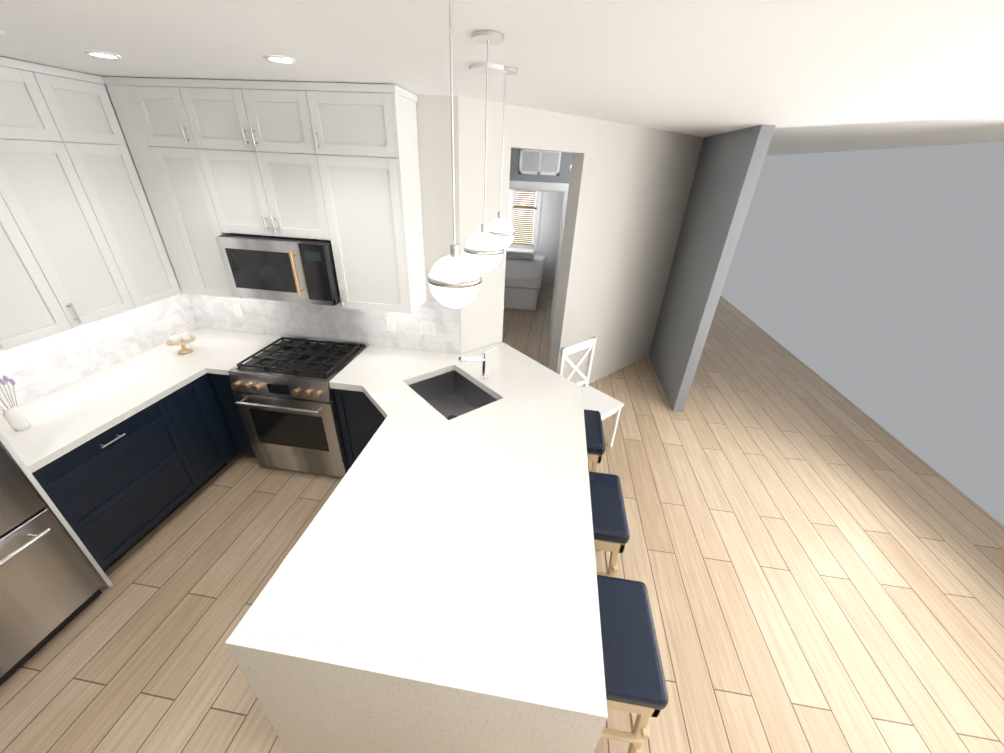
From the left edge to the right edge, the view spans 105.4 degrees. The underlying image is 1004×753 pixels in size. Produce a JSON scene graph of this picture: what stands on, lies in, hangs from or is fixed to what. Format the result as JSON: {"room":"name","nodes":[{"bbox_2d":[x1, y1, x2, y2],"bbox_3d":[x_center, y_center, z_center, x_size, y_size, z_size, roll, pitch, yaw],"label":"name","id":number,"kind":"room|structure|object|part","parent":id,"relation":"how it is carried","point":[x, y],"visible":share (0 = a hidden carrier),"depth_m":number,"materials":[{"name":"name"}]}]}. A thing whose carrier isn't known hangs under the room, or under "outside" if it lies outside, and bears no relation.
{"room":"kitchen","nodes":[
{"label":"kitchen","id":0,"kind":"room"},
{"bbox_2d":[0,333,11,356],"bbox_3d":[-2.694,-0.632,1.516,0.340,1.286,0.335,6,29,6],"label":"upper cabinet","id":1,"kind":"object","parent":0,"relation":"attached to","point":[5,348],"depth_m":1.95,"materials":[{"name":"white"}]},
{"bbox_2d":[0,157,87,352],"bbox_3d":[-2.653,-0.770,1.769,0.340,1.286,0.473,6,29,6],"label":"upper cabinet","id":2,"kind":"object","parent":0,"relation":"attached to","point":[37,306],"depth_m":2.01,"materials":[{"name":"white wood"}]},
{"bbox_2d":[0,57,147,328],"bbox_3d":[-2.600,-0.944,2.088,0.340,1.286,0.488,6,29,6],"label":"upper cabinet","id":3,"kind":"object","parent":0,"relation":"attached to","point":[40,145],"depth_m":2.11,"materials":[{"name":"white wood"}]},
{"bbox_2d":[48,66,175,308],"bbox_3d":[-2.553,-1.101,2.378,0.340,1.286,0.404,6,29,6],"label":"upper cabinet","id":4,"kind":"object","parent":0,"relation":"attached to","point":[124,201],"depth_m":2.34,"materials":[{"name":"white wood"}]},
{"bbox_2d":[368,95,460,353],"bbox_3d":[-1.488,-0.694,3.126,2.380,2.640,0.120,6,29,6],"label":"wall","id":5,"kind":"structure","parent":0,"point":[434,133],"depth_m":2.54,"materials":[{"name":"white paint"}]},
{"bbox_2d":[92,75,207,300],"bbox_3d":[-2.242,-1.237,2.651,0.229,1.286,0.399,6,29,6],"label":"upper cabinet","id":6,"kind":"object","parent":5,"relation":"attached to","point":[120,98],"depth_m":2.47,"materials":[{"name":"white wood"}]},
{"bbox_2d":[136,78,247,300],"bbox_3d":[-2.019,-1.228,2.654,0.325,1.286,0.340,6,29,6],"label":"upper cabinet","id":7,"kind":"object","parent":5,"relation":"attached to","point":[158,96],"depth_m":2.45,"materials":[{"name":"white wood"}]},
{"bbox_2d":[172,79,263,235],"bbox_3d":[-1.628,-1.386,2.503,0.446,0.832,0.340,6,29,6],"label":"upper cabinet","id":8,"kind":"object","parent":5,"relation":"attached to","point":[206,108],"depth_m":2.34,"materials":[{"name":"white wood"}]},
{"bbox_2d":[224,80,327,239],"bbox_3d":[-1.299,-1.351,2.469,0.446,0.832,0.340,6,29,6],"label":"upper cabinet","id":9,"kind":"object","parent":5,"relation":"attached to","point":[272,126],"depth_m":2.30,"materials":[{"name":"white wood"}]},
{"bbox_2d":[215,233,340,305],"bbox_3d":[-1.500,-0.784,2.732,0.756,0.415,0.466,6,29,6],"label":"microwave","id":10,"kind":"object","parent":9,"relation":"attached to","point":[296,270],"visible":0.9,"depth_m":2.56,"materials":[{"name":"grey metal"}]},
{"bbox_2d":[300,82,427,316],"bbox_3d":[-0.834,-1.102,2.528,0.514,1.286,0.340,6,29,6],"label":"upper cabinet","id":11,"kind":"object","parent":5,"relation":"attached to","point":[364,137],"depth_m":2.35,"materials":[{"name":"white wood"}]},
{"bbox_2d":[0,281,1003,752],"bbox_3d":[-0.417,0.232,4.328,9.000,0.050,13.500,6,29,6],"label":"floor","id":12,"kind":"structure","parent":0,"point":[810,559],"depth_m":2.39,"materials":[{"name":"brown wood"}]},
{"bbox_2d":[0,444,103,685],"bbox_3d":[-2.610,0.668,1.442,0.736,1.790,0.920,6,29,6],"label":"fridge","id":13,"kind":"object","parent":12,"relation":"on","point":[51,582],"visible":1,"depth_m":1.86,"materials":[{"name":"grey metal"}]},
{"bbox_2d":[23,409,211,586],"bbox_3d":[-2.590,0.639,2.443,0.620,0.875,0.775,6,29,6],"label":"base cabinet","id":14,"kind":"object","parent":12,"relation":"on","point":[108,506],"depth_m":2.35,"materials":[{"name":"blue wood"}]},
{"bbox_2d":[0,329,280,480],"bbox_3d":[-2.404,0.029,2.617,0.823,0.040,1.703,6,29,6],"label":"countertop","id":15,"kind":"structure","parent":14,"relation":"on","point":[72,425],"depth_m":2.40,"materials":[{"name":"white stone"}]},
{"bbox_2d":[0,375,30,431],"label":"vase","id":16,"kind":"object","parent":15,"relation":"on","point":[16,418],"depth_m":2.04,"materials":[{"name":"white ceramic"}]},
{"bbox_2d":[166,331,195,353],"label":"cake stand","id":17,"kind":"object","parent":15,"relation":"on","point":[182,338],"depth_m":2.89,"materials":[{"name":"beige wood"}]},
{"bbox_2d":[180,393,231,476],"bbox_3d":[-2.523,0.418,2.850,0.620,0.875,0.274,6,29,6],"label":"base cabinet","id":18,"kind":"object","parent":12,"relation":"on","point":[198,413],"depth_m":2.87,"materials":[{"name":"blue wood"}]},
{"bbox_2d":[212,377,255,455],"bbox_3d":[-2.037,0.206,3.276,0.199,0.875,0.620,6,29,6],"label":"base cabinet","id":19,"kind":"object","parent":12,"relation":"on","point":[224,394],"depth_m":2.99,"materials":[{"name":"blue wood"}]},
{"bbox_2d":[228,334,367,477],"bbox_3d":[-1.567,0.258,3.143,0.760,0.951,0.707,6,29,6],"label":"range","id":20,"kind":"object","parent":12,"relation":"on","point":[284,396],"visible":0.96,"depth_m":2.87,"materials":[{"name":"silver metal"}]},
{"bbox_2d":[332,388,385,467],"bbox_3d":[-0.998,0.322,3.169,0.366,0.862,0.620,6,29,6],"label":"base cabinet","id":21,"kind":"object","parent":12,"relation":"on","point":[359,418],"depth_m":2.83,"materials":[{"name":"blue wood"}]},
{"bbox_2d":[237,342,605,696],"bbox_3d":[-0.380,0.287,2.336,1.756,0.050,2.514,6,29,6],"label":"countertop","id":22,"kind":"structure","parent":21,"relation":"on","point":[432,535],"depth_m":1.59,"materials":[{"name":"stone"}]},
{"bbox_2d":[408,370,496,419],"bbox_3d":[-0.354,0.219,2.723,0.448,0.198,0.608,-20,36,-35],"label":"sink basin","id":23,"kind":"object","parent":22,"relation":"in","point":[450,395],"visible":0.6,"depth_m":2.92,"materials":[{"name":"silver metal"}]},
{"bbox_2d":[458,347,496,378],"bbox_3d":[-0.172,-0.075,2.723,0.228,0.226,0.250,6,29,6],"label":"faucet","id":24,"kind":"object","parent":22,"relation":"on","point":[484,361],"visible":1,"depth_m":2.72,"materials":[{"name":"silver metal"}]},
{"bbox_2d":[504,247,545,310],"bbox_3d":[-0.229,-2.043,7.625,2.100,0.760,2.000,6,29,6],"label":"bed","id":25,"kind":"object","parent":12,"relation":"on","point":[524,270],"visible":0.35,"depth_m":6.85,"materials":[{"name":"white fabric"}]},
{"bbox_2d":[557,336,623,447],"bbox_3d":[0.768,0.215,3.395,0.460,0.980,0.430,-20,36,-35],"label":"x-back chair","id":26,"kind":"object","parent":12,"relation":"on","point":[603,404],"visible":0.52,"depth_m":3.40,"materials":[{"name":"white wood"}]},
{"bbox_2d":[584,409,604,471],"bbox_3d":[0.531,0.642,2.912,0.369,0.680,0.469,6,29,6],"label":"stool","id":27,"kind":"object","parent":12,"relation":"on","point":[595,442],"visible":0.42,"depth_m":2.65,"materials":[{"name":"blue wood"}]},
{"bbox_2d":[589,471,629,576],"bbox_3d":[0.492,0.975,2.305,0.369,0.680,0.469,6,29,6],"label":"stool","id":28,"kind":"object","parent":12,"relation":"on","point":[611,533],"visible":0.42,"depth_m":2.06,"materials":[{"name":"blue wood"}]},
{"bbox_3d":[0.505,0.712,2.160,0.360,0.079,0.460,6,29,6],"label":"seat","id":29,"kind":"part","parent":28,"relation":"part of","materials":[{"name":"blue leather"}]},
{"bbox_2d":[597,575,667,752],"bbox_3d":[0.429,1.302,1.706,0.369,0.680,0.469,6,29,6],"label":"stool","id":30,"kind":"object","parent":12,"relation":"on","point":[635,683],"visible":0.54,"depth_m":1.48,"materials":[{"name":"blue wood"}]},
{"bbox_2d":[0,0,1003,155],"bbox_3d":[-0.304,-2.121,3.029,9.000,0.050,13.500,6,29,6],"label":"ceiling","id":31,"kind":"structure","parent":0,"point":[812,76],"depth_m":1.39,"materials":[{"name":"white paint"}]},
{"bbox_2d":[84,51,121,58],"bbox_3d":[-1.630,-1.326,1.556,0.142,0.029,0.117,6,29,6],"label":"recessed light","id":32,"kind":"object","parent":31,"relation":"in","point":[92,53],"depth_m":1.68,"materials":[{"name":"white plastic"}]},
{"bbox_2d":[263,55,296,63],"bbox_3d":[-0.871,-1.253,1.491,0.128,0.029,0.131,6,29,6],"label":"recessed light","id":33,"kind":"object","parent":31,"relation":"in","point":[277,59],"depth_m":1.61,"materials":[{"name":"white plastic"}]},
{"bbox_2d":[427,0,481,307],"bbox_3d":[-0.126,-0.533,0.981,0.157,0.734,0.157,6,29,6],"label":"pendant light","id":34,"kind":"object","parent":31,"relation":"hanging from","point":[454,279],"visible":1,"depth_m":1.06,"materials":[{"name":"white glass"}]},
{"bbox_2d":[464,30,503,271],"bbox_3d":[-0.059,-0.749,1.377,0.157,0.734,0.157,6,29,6],"label":"pendant light","id":35,"kind":"object","parent":31,"relation":"hanging from","point":[484,250],"visible":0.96,"depth_m":1.45,"materials":[{"name":"white glass"}]},
{"bbox_2d":[469,63,504,74],"bbox_3d":[-0.059,-1.212,1.486,0.148,0.029,0.198,6,29,6],"label":"recessed light","id":36,"kind":"object","parent":31,"relation":"in","point":[493,68],"depth_m":1.56,"materials":[{"name":"white plastic"}]},
{"bbox_2d":[488,66,516,248],"bbox_3d":[0.000,-0.972,1.787,0.157,0.734,0.157,6,29,6],"label":"pendant light","id":37,"kind":"object","parent":31,"relation":"hanging from","point":[501,229],"visible":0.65,"depth_m":1.86,"materials":[{"name":"white glass"}]},
{"bbox_2d":[458,96,703,385],"bbox_3d":[0.867,-1.015,3.913,3.200,2.640,0.130,-20,36,-35],"label":"wall","id":38,"kind":"structure","parent":0,"point":[629,188],"depth_m":3.65,"materials":[{"name":"white paint"}]},
{"bbox_2d":[510,125,775,411],"bbox_3d":[0.315,-2.001,5.650,4.300,2.640,6.020,6,29,6],"label":"wall","id":39,"kind":"structure","parent":0,"point":[727,173],"depth_m":3.97,"materials":[{"name":"grey paint"}]},
{"bbox_2d":[508,190,541,251],"bbox_3d":[0.164,-3.615,8.178,1.330,1.750,0.100,6,29,6],"label":"window","id":40,"kind":"structure","parent":39,"relation":"in","point":[511,210],"depth_m":8.19,"materials":[{"name":"white"}]},
{"bbox_2d":[513,190,535,244],"bbox_3d":[0.157,-3.614,8.120,1.080,1.513,0.040,6,29,6],"label":"window blinds","id":41,"kind":"object","parent":40,"relation":"attached to","point":[525,201],"visible":0.38,"depth_m":8.17,"materials":[{"name":"brown wood"}]},
{"bbox_2d":[509,149,568,339],"bbox_3d":[0.376,-1.704,5.283,0.980,2.480,0.120,6,29,6],"label":"door frame","id":42,"kind":"structure","parent":39,"relation":"attached to","point":[537,162],"depth_m":4.79,"materials":[{"name":"white wood"}]},
{"label":"outside","id":43,"kind":"structure","parent":0,"visible":0},
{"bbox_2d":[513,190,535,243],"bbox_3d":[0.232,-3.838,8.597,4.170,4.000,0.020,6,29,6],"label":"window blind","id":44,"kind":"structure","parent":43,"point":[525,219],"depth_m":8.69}
]}

